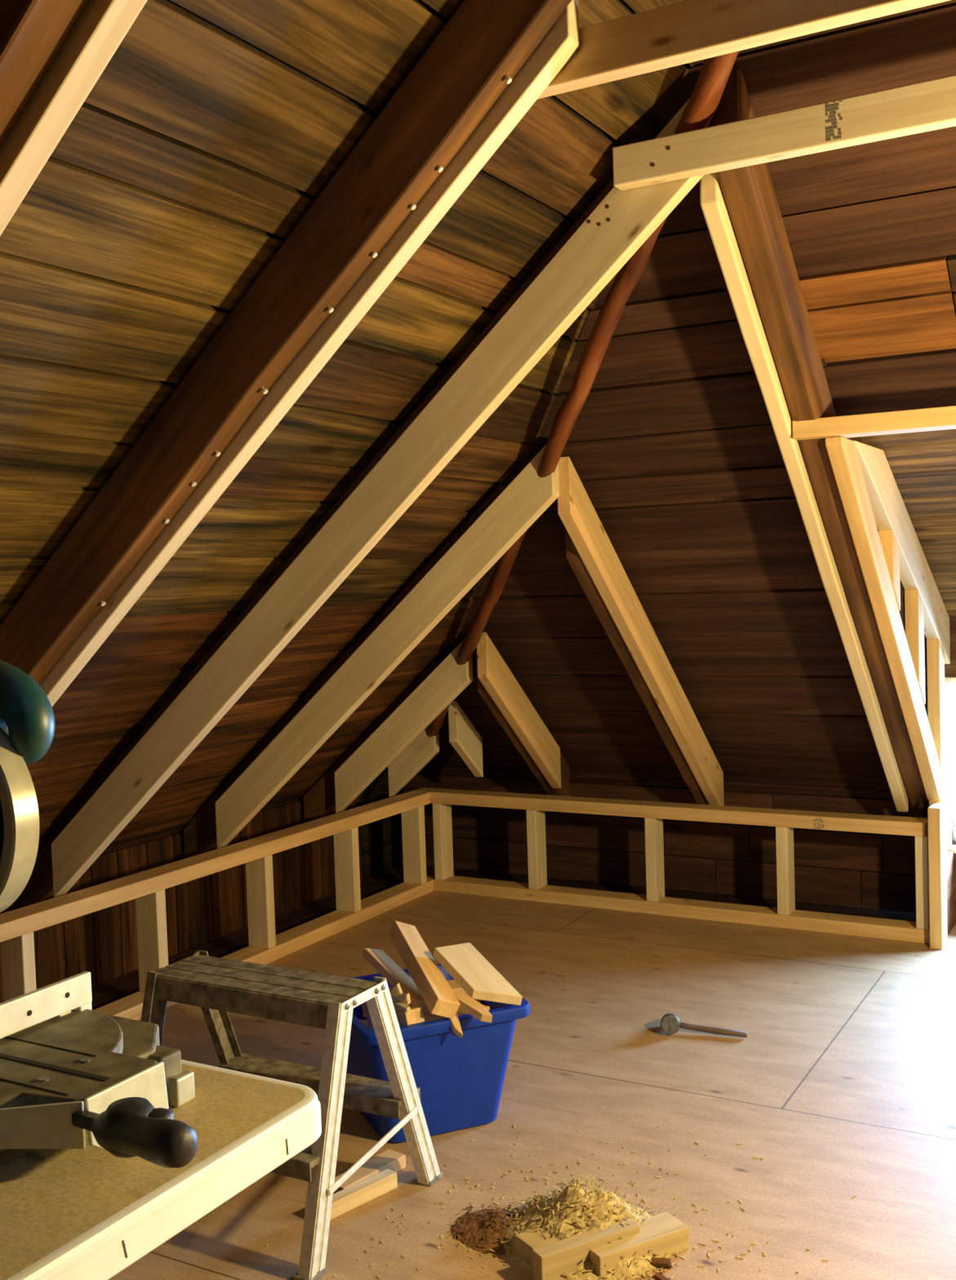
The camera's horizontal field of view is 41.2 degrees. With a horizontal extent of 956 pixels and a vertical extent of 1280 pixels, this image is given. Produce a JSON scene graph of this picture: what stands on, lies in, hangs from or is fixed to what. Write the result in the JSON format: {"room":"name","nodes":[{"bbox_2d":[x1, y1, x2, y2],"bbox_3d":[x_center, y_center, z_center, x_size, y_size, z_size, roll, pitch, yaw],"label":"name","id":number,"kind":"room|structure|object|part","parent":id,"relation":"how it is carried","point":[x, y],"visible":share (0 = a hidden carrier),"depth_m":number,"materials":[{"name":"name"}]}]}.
{"room":"attic","nodes":[
{"label":"attic","id":0,"kind":"room"},
{"bbox_2d":[0,778,401,1003],"bbox_3d":[-2.183,1.067,2.880,0.040,0.440,7.400,0,3,29],"label":"wall","id":1,"kind":"structure","parent":0,"point":[103,943],"depth_m":4.81,"materials":[{"name":"brown wood"}]},
{"bbox_2d":[0,791,433,1020],"bbox_3d":[-1.763,1.056,2.872,0.100,0.435,6.200,0,3,29],"label":"wall frame","id":2,"kind":"object","parent":1,"relation":"attached to","point":[17,926],"visible":0.88,"depth_m":4.57,"materials":[{"name":"yellow wood"}]},
{"bbox_3d":[-1.769,0.864,2.863,0.100,0.050,6.200,0,3,29],"label":"plate","id":3,"kind":"part","parent":2,"relation":"part of","materials":[{"name":"yellow wood"}]},
{"bbox_3d":[-1.757,1.248,2.881,0.100,0.050,6.200,0,3,29],"label":"plate","id":4,"kind":"part","parent":2,"relation":"part of","materials":[{"name":"yellow wood"}]},
{"bbox_2d":[0,0,955,853],"bbox_3d":[1.173,-0.573,1.275,8.655,3.693,8.090,0,3,29],"label":"ceiling","id":5,"kind":"structure","parent":0,"point":[133,245],"depth_m":3.13,"materials":[{"name":"brown wood"}]},
{"bbox_2d":[0,0,88,146],"bbox_3d":[-0.762,-0.606,1.693,3.580,3.258,0.072,0,3,29],"label":"rafter","id":6,"kind":"object","parent":5,"relation":"attached to","point":[33,33],"visible":1,"depth_m":1.56,"materials":[{"name":"brown wood"}]},
{"bbox_2d":[0,0,147,235],"bbox_3d":[-1.002,-0.286,1.921,2.525,2.334,0.046,0,3,29],"label":"rafter","id":7,"kind":"object","parent":6,"relation":"attached to","point":[102,25],"visible":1,"depth_m":1.62,"materials":[{"name":"brown wood"}]},
{"bbox_2d":[0,0,572,684],"bbox_3d":[-0.595,-0.407,2.577,3.000,2.756,0.055,0,3,29],"label":"rafter","id":8,"kind":"object","parent":5,"relation":"attached to","point":[479,51],"visible":0.99,"depth_m":2.41,"materials":[{"name":"brown wood"}]},
{"bbox_2d":[8,0,579,733],"bbox_3d":[-0.748,-0.176,2.741,2.160,2.021,0.046,0,3,29],"label":"rafter","id":9,"kind":"object","parent":8,"relation":"attached to","point":[560,42],"visible":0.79,"depth_m":2.43,"materials":[{"name":"brown wood"}]},
{"bbox_2d":[537,0,950,99],"bbox_3d":[1.334,-1.020,1.566,2.880,0.086,0.045,0,3,29],"label":"tie","id":10,"kind":"object","parent":9,"relation":"attached to","point":[686,31],"visible":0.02,"depth_m":2.10,"materials":[{"name":"yellow wood"}]},
{"bbox_2d":[21,177,613,907],"bbox_3d":[-0.530,-0.117,3.523,2.180,2.023,0.065,0,3,29],"label":"rafter","id":11,"kind":"object","parent":5,"relation":"attached to","point":[39,887],"visible":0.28,"depth_m":3.49,"materials":[{"name":"brown wood"}]},
{"bbox_2d":[183,485,506,858],"bbox_3d":[-0.499,0.185,4.388,1.380,1.337,0.055,0,3,29],"label":"rafter","id":12,"kind":"object","parent":5,"relation":"attached to","point":[200,833],"visible":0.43,"depth_m":4.46,"materials":[{"name":"brown wood"}]},
{"bbox_2d":[302,658,441,822],"bbox_3d":[-0.438,0.444,5.206,0.680,0.737,0.052,0,3,29],"label":"rafter","id":13,"kind":"object","parent":5,"relation":"attached to","point":[319,800],"visible":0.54,"depth_m":5.28,"materials":[{"name":"brown wood"}]},
{"bbox_2d":[475,647,570,813],"bbox_3d":[0.197,0.373,5.229,0.054,0.809,0.700,0,3,29],"label":"rafter","id":14,"kind":"object","parent":5,"relation":"attached to","point":[565,772],"visible":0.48,"depth_m":5.25,"materials":[{"name":"brown wood"}]},
{"bbox_2d":[426,51,738,737],"bbox_3d":[0.332,-0.814,3.349,0.072,2.909,4.752,-3,3,-15],"label":"pole","id":15,"kind":"object","parent":5,"relation":"attached to","point":[704,99],"visible":0.61,"depth_m":3.38,"materials":[{"name":"brown wood"}]},
{"bbox_2d":[51,99,703,897],"bbox_3d":[-0.404,-0.206,3.377,2.133,1.998,0.047,0,3,29],"label":"rafter","id":16,"kind":"object","parent":15,"relation":"attached to","point":[623,221],"visible":0.81,"depth_m":3.26,"materials":[{"name":"brown wood"}]},
{"bbox_2d":[612,75,955,190],"bbox_3d":[1.641,-1.066,2.111,3.056,0.086,0.046,0,3,29],"label":"tie","id":17,"kind":"object","parent":16,"relation":"attached to","point":[929,105],"visible":1,"depth_m":2.65,"materials":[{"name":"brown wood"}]},
{"bbox_2d":[214,444,559,848],"bbox_3d":[-0.349,0.072,4.232,1.386,1.358,0.046,0,3,29],"label":"rafter","id":18,"kind":"object","parent":15,"relation":"attached to","point":[528,495],"visible":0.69,"depth_m":4.17,"materials":[{"name":"brown wood"}]},
{"bbox_2d":[333,640,472,813],"bbox_3d":[-0.304,0.349,5.063,0.645,0.722,0.046,0,3,29],"label":"rafter","id":19,"kind":"object","parent":15,"relation":"attached to","point":[449,679],"visible":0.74,"depth_m":5.04,"materials":[{"name":"brown wood"}]},
{"bbox_2d":[387,725,439,797],"bbox_3d":[-0.280,0.499,5.510,0.245,0.380,0.040,0,3,29],"label":"rafter","id":20,"kind":"object","parent":15,"relation":"attached to","point":[423,748],"visible":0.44,"depth_m":5.50,"materials":[{"name":"brown wood"}]},
{"bbox_2d":[448,701,483,777],"bbox_3d":[-0.051,0.422,5.390,0.042,0.350,0.210,0,3,29],"label":"rafter","id":21,"kind":"object","parent":15,"relation":"attached to","point":[464,737],"visible":0.89,"depth_m":5.35,"materials":[{"name":"brown wood"}]},
{"bbox_2d":[476,631,561,788],"bbox_3d":[0.172,0.298,5.079,0.045,0.690,0.607,0,3,29],"label":"rafter","id":22,"kind":"object","parent":15,"relation":"attached to","point":[494,673],"visible":0.89,"depth_m":5.02,"materials":[{"name":"yellow wood"}]},
{"bbox_2d":[564,528,719,824],"bbox_3d":[0.632,0.139,4.635,0.057,1.309,1.280,0,3,29],"label":"rafter","id":23,"kind":"object","parent":5,"relation":"attached to","point":[583,576],"visible":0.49,"depth_m":4.46,"materials":[{"name":"brown wood"}]},
{"bbox_2d":[557,456,724,805],"bbox_3d":[0.613,0.072,4.495,0.045,1.338,1.363,0,3,29],"label":"rafter","id":24,"kind":"object","parent":23,"relation":"attached to","point":[576,512],"visible":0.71,"depth_m":4.32,"materials":[{"name":"yellow wood"}]},
{"bbox_2d":[711,68,928,817],"bbox_3d":[1.133,-0.235,3.810,0.074,2.141,2.280,0,3,29],"label":"rafter","id":25,"kind":"object","parent":5,"relation":"attached to","point":[748,193],"visible":0.59,"depth_m":3.20,"materials":[{"name":"brown wood"}]},
{"bbox_2d":[699,172,908,812],"bbox_3d":[1.037,-0.253,3.765,0.043,1.889,2.020,0,3,29],"label":"rafter","id":26,"kind":"object","parent":25,"relation":"attached to","point":[713,202],"visible":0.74,"depth_m":3.40,"materials":[{"name":"brown wood"}]},
{"bbox_2d":[91,836,955,1279],"bbox_3d":[1.285,1.271,1.454,9.000,0.060,8.500,0,3,29],"label":"floor","id":27,"kind":"structure","parent":0,"point":[850,1042],"depth_m":3.28,"materials":[{"name":"brown wood"}]},
{"bbox_2d":[0,1059,321,1279],"bbox_3d":[-0.941,0.967,0.950,0.763,0.740,1.835,0,3,29],"label":"folding table","id":28,"kind":"object","parent":27,"relation":"on","point":[91,1212],"visible":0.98,"depth_m":1.33,"materials":[{"name":"white plastic"}]},
{"bbox_2d":[0,660,198,1168],"bbox_3d":[-0.519,0.288,1.430,0.653,0.544,0.440,0,3,29],"label":"saw","id":29,"kind":"object","parent":28,"relation":"on","point":[68,1068],"visible":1,"depth_m":1.39,"materials":[{"name":"metal"}]},
{"bbox_3d":[-0.571,0.077,1.451,0.223,0.122,0.054,0,3,30],"label":"handle","id":30,"kind":"part","parent":29,"relation":"part of","materials":[{"name":"teal plastic"}]},
{"bbox_3d":[-0.421,0.511,1.358,0.207,0.059,0.054,-4,3,-37],"label":"arm plate","id":31,"kind":"part","parent":29,"relation":"part of","materials":[{"name":"silver metal"}]},
{"bbox_3d":[-0.392,0.498,1.311,0.071,0.018,0.016,0,3,38],"label":"detent lever","id":32,"kind":"part","parent":29,"relation":"part of","materials":[{"name":"black plastic"}]},
{"bbox_3d":[-0.325,0.486,1.260,0.157,0.056,0.064,1,4,43],"label":"lock handle","id":33,"kind":"part","parent":29,"relation":"part of","materials":[{"name":"black plastic"}]},
{"bbox_2d":[140,950,443,1279],"bbox_3d":[-0.441,0.982,2.790,0.540,0.523,0.502,0,3,29],"label":"step ladder","id":34,"kind":"object","parent":27,"relation":"on","point":[220,986],"visible":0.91,"depth_m":2.71,"materials":[{"name":"metal"}]},
{"bbox_3d":[-0.732,0.992,2.776,0.027,0.518,0.183,0,3,29],"label":"leg","id":35,"kind":"part","parent":34,"relation":"part of","materials":[{"name":"metal"}]},
{"bbox_3d":[-0.593,0.976,3.022,0.027,0.523,0.238,0,3,29],"label":"leg","id":36,"kind":"part","parent":34,"relation":"part of","materials":[{"name":"metal"}]},
{"bbox_3d":[-0.301,0.989,2.532,0.030,0.518,0.183,0,3,29],"label":"leg","id":37,"kind":"part","parent":34,"relation":"part of","materials":[{"name":"metal"}]},
{"bbox_3d":[-0.234,0.736,2.626,0.004,0.022,0.162,0,3,29],"label":"hinge plate","id":38,"kind":"part","parent":34,"relation":"part of","materials":[{"name":"metal"}]},
{"bbox_3d":[-0.162,0.973,2.778,0.030,0.523,0.238,0,3,29],"label":"leg","id":39,"kind":"part","parent":34,"relation":"part of","materials":[{"name":"metal"}]},
{"bbox_2d":[329,1168,397,1220],"bbox_3d":[-0.265,1.212,2.779,0.032,0.035,0.210,1,4,44],"label":"wood offcut","id":40,"kind":"object","parent":27,"relation":"on","point":[344,1201],"visible":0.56,"depth_m":2.78,"materials":[{"name":"brown wood"}]},
{"bbox_2d":[333,1149,405,1194],"bbox_3d":[-0.251,1.209,2.880,0.055,0.030,0.200,0,4,39],"label":"wood offcut","id":41,"kind":"object","parent":27,"relation":"on","point":[389,1159],"visible":0.6,"depth_m":2.90,"materials":[{"name":"yellow wood"}]},
{"bbox_2d":[346,963,529,1142],"bbox_3d":[-0.143,1.051,3.240,0.438,0.304,0.438,-3,3,-23],"label":"tub","id":42,"kind":"object","parent":27,"relation":"on","point":[460,1081],"visible":0.4,"depth_m":3.09,"materials":[{"name":"plastic"}]},
{"bbox_2d":[360,1019,373,1028],"bbox_3d":[-0.203,0.997,3.196,0.303,0.065,0.080,0,3,29],"label":"wood offcut","id":43,"kind":"object","parent":42,"relation":"in","point":[364,1021],"visible":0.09,"depth_m":3.27,"materials":[{"name":"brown wood"}]},
{"bbox_2d":[365,1006,424,1027],"bbox_3d":[-0.202,0.918,3.095,0.050,0.081,0.181,-4,3,-38],"label":"wood offcut","id":44,"kind":"object","parent":42,"relation":"in","point":[415,1015],"visible":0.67,"depth_m":3.03,"materials":[{"name":"yellow wood"}]},
{"bbox_2d":[393,1001,410,1013],"bbox_3d":[-0.195,0.903,3.075,0.023,0.074,0.140,-3,3,-26],"label":"wood offcut","id":45,"kind":"object","parent":44,"relation":"on","point":[398,1006],"visible":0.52,"depth_m":3.03,"materials":[{"name":"brown wood"}]},
{"bbox_2d":[391,992,410,1005],"bbox_3d":[-0.200,0.887,3.083,0.025,0.091,0.118,-4,3,-36],"label":"wood offcut","id":46,"kind":"object","parent":45,"relation":"on","point":[405,998],"visible":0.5,"depth_m":3.05,"materials":[{"name":"brown wood"}]},
{"bbox_2d":[389,982,402,996],"bbox_3d":[-0.216,0.875,3.095,0.027,0.096,0.080,-5,4,-44],"label":"wood offcut","id":47,"kind":"object","parent":46,"relation":"on","point":[395,989],"visible":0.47,"depth_m":3.07,"materials":[{"name":"brown wood"}]},
{"bbox_2d":[361,979,480,1017],"bbox_3d":[-0.149,0.942,3.363,0.313,0.074,0.080,-2,3,0],"label":"wood offcut","id":48,"kind":"object","parent":42,"relation":"in","point":[455,986],"visible":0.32,"depth_m":3.33,"materials":[{"name":"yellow wood"}]},
{"bbox_2d":[388,920,459,1018],"bbox_3d":[-0.139,0.822,3.198,0.072,0.153,0.391,-3,3,-19],"label":"wood offcut","id":49,"kind":"object","parent":42,"relation":"in","point":[428,979],"visible":1,"depth_m":3.15,"materials":[{"name":"yellow wood"}]},
{"bbox_2d":[362,947,428,1009],"bbox_3d":[-0.205,0.858,3.232,0.058,0.088,0.314,-3,3,-29],"label":"wood offcut","id":50,"kind":"object","parent":49,"relation":"on","point":[388,969],"visible":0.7,"depth_m":3.23,"materials":[{"name":"yellow wood"}]},
{"bbox_2d":[423,1014,435,1022],"bbox_3d":[-0.117,0.997,3.245,0.080,0.074,0.376,-1,3,23],"label":"wood offcut","id":51,"kind":"object","parent":42,"relation":"in","point":[426,1018],"visible":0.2,"depth_m":3.27,"materials":[{"name":"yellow wood"}]},
{"bbox_2d":[446,1013,462,1038],"bbox_3d":[-0.070,0.891,3.062,0.024,0.105,0.129,-3,3,-31],"label":"wood offcut","id":52,"kind":"object","parent":42,"relation":"in","point":[455,1026],"visible":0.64,"depth_m":3.02,"materials":[{"name":"yellow wood"}]},
{"bbox_2d":[422,1004,489,1019],"bbox_3d":[-0.095,0.958,3.305,0.080,0.065,0.300,-4,4,-41],"label":"wood offcut","id":53,"kind":"object","parent":42,"relation":"in","point":[460,1011],"visible":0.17,"depth_m":3.25,"materials":[{"name":"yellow wood"}]},
{"bbox_2d":[453,991,492,1022],"bbox_3d":[-0.010,0.876,3.033,0.034,0.045,0.126,-4,4,-43],"label":"wood offcut","id":54,"kind":"object","parent":42,"relation":"in","point":[467,1003],"visible":0.9,"depth_m":3.02,"materials":[{"name":"yellow wood"}]},
{"bbox_2d":[433,942,522,1005],"bbox_3d":[-0.004,0.830,3.146,0.106,0.108,0.245,-4,3,-32],"label":"wood offcut","id":55,"kind":"object","parent":42,"relation":"on","point":[474,974],"visible":1,"depth_m":3.13,"materials":[{"name":"brown wood"}]},
{"bbox_2d":[449,1204,524,1257],"bbox_3d":[0.049,1.202,2.637,0.240,0.048,0.195,0,3,29],"label":"litter","id":56,"kind":"object","parent":27,"relation":"on","point":[483,1230],"visible":0.72,"depth_m":2.62,"materials":[{"name":"brown wood"}]},
{"bbox_2d":[515,1227,559,1266],"bbox_3d":[0.132,1.206,2.515,0.075,0.045,0.100,-4,3,-32],"label":"wood offcut","id":57,"kind":"object","parent":27,"relation":"on","point":[526,1241],"visible":0.47,"depth_m":2.52,"materials":[{"name":"beige wood"}]},
{"bbox_2d":[264,1106,856,1279],"bbox_3d":[0.139,1.221,2.656,1.171,0.002,1.363,0,3,29],"label":"wood shavings","id":58,"kind":"object","parent":27,"relation":"on","point":[378,1276],"visible":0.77,"depth_m":2.74},
{"bbox_2d":[532,1217,639,1279],"bbox_3d":[0.214,1.197,2.491,0.230,0.060,0.036,-3,3,-28],"label":"wood offcut","id":59,"kind":"object","parent":27,"relation":"on","point":[550,1261],"visible":0.71,"depth_m":2.46,"materials":[{"name":"beige wood"}]},
{"bbox_2d":[489,1171,684,1279],"bbox_3d":[0.216,1.156,2.598,0.420,0.132,0.357,0,3,33],"label":"heap","id":60,"kind":"object","parent":27,"relation":"on","point":[575,1209],"visible":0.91,"depth_m":2.56,"materials":[{"name":"beige wood"}]},
{"bbox_2d":[589,1212,688,1276],"bbox_3d":[0.310,1.200,2.526,0.215,0.045,0.075,-3,3,-28],"label":"wood offcut","id":61,"kind":"object","parent":27,"relation":"on","point":[663,1233],"visible":0.76,"depth_m":2.51,"materials":[{"name":"beige wood"}]},
{"bbox_2d":[650,1257,671,1268],"bbox_3d":[0.357,1.217,2.486,0.040,0.012,0.020,-1,3,9],"label":"wood offcut","id":62,"kind":"object","parent":27,"relation":"on","point":[659,1263],"visible":1,"depth_m":2.48,"materials":[{"name":"brown wood"}]},
{"bbox_2d":[653,1272,670,1279],"bbox_3d":[0.359,1.222,2.428,0.015,0.006,0.055,-4,3,-35],"label":"wood offcut","id":63,"kind":"object","parent":27,"relation":"on","point":[658,1276],"visible":1,"depth_m":2.44,"materials":[{"name":"brown wood"}]},
{"bbox_2d":[660,1013,747,1037],"bbox_3d":[0.652,1.121,3.714,0.255,0.060,0.113,0,3,29],"label":"hammer","id":64,"kind":"object","parent":27,"relation":"on","point":[670,1024],"visible":1,"depth_m":3.71,"materials":[{"name":"metal"}]},
{"bbox_3d":[0.677,1.136,3.719,0.216,0.028,0.025,-1,3,21],"label":"handle","id":65,"kind":"part","parent":64,"relation":"part of","materials":[{"name":"brown wood"}]},
{"bbox_2d":[927,802,947,949],"bbox_3d":[1.629,0.834,4.512,0.042,0.500,0.115,0,3,29],"label":"post","id":66,"kind":"object","parent":27,"relation":"on","point":[936,820],"visible":1,"depth_m":4.47,"materials":[{"name":"yellow wood"}]},
{"bbox_2d":[825,436,940,799],"bbox_3d":[1.280,0.022,3.940,0.044,1.182,1.360,0,3,29],"label":"rafter","id":67,"kind":"object","parent":66,"relation":"on","point":[842,451],"visible":1,"depth_m":3.79,"materials":[{"name":"yellow wood"}]},
{"bbox_2d":[403,773,924,912],"bbox_3d":[0.640,0.726,5.367,2.435,0.700,0.335,0,3,29],"label":"wall","id":68,"kind":"structure","parent":0,"point":[876,871],"depth_m":5.38,"materials":[{"name":"brown wood"}]},
{"bbox_2d":[412,787,929,943],"bbox_3d":[0.685,0.870,5.101,2.175,0.435,0.101,0,3,29],"label":"wall frame","id":69,"kind":"object","parent":68,"relation":"attached to","point":[785,916],"visible":0.89,"depth_m":5.02,"materials":[{"name":"yellow wood"}]},
{"bbox_3d":[0.672,0.678,5.096,2.157,0.050,0.100,0,3,29],"label":"plate","id":70,"kind":"part","parent":69,"relation":"part of","materials":[{"name":"yellow wood"}]},
{"bbox_3d":[0.692,1.062,5.110,2.175,0.050,0.100,0,3,29],"label":"plate","id":71,"kind":"part","parent":69,"relation":"part of","materials":[{"name":"yellow wood"}]},
{"bbox_2d":[821,358,955,934],"bbox_3d":[1.345,0.151,4.071,0.072,1.924,1.597,0,3,29],"label":"wall","id":72,"kind":"structure","parent":0,"point":[950,855],"depth_m":4.64,"materials":[{"name":"white paint"}]},
{"bbox_2d":[791,405,955,439],"bbox_3d":[1.578,-0.559,2.968,1.678,0.048,0.100,0,3,29],"label":"header","id":73,"kind":"object","parent":72,"relation":"attached to","point":[941,418],"visible":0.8,"depth_m":3.24,"materials":[{"name":"yellow wood"}]},
{"bbox_2d":[853,440,950,857],"bbox_3d":[1.374,0.126,4.096,0.046,1.410,1.446,0,3,29],"label":"frame","id":74,"kind":"object","parent":72,"relation":"attached to","point":[926,613],"visible":0.69,"depth_m":4.20,"materials":[{"name":"brown wood"}]},
{"bbox_2d":[860,428,955,617],"bbox_3d":[2.082,-0.395,3.779,1.660,1.003,1.969,0,3,29],"label":"ceiling","id":75,"kind":"structure","parent":0,"point":[922,464],"depth_m":3.90,"materials":[{"name":"brown wood"}]},
{"bbox_2d":[944,617,955,924],"bbox_3d":[2.430,0.488,4.396,1.650,1.150,0.030,0,3,29],"label":"wall","id":76,"kind":"structure","parent":0,"point":[949,668],"depth_m":4.73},
{"bbox_2d":[944,677,955,853],"bbox_3d":[2.050,0.465,4.615,0.688,0.660,0.060,0,3,29],"label":"window","id":77,"kind":"structure","parent":76,"relation":"in","point":[951,847],"depth_m":4.76,"materials":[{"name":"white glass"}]}
]}

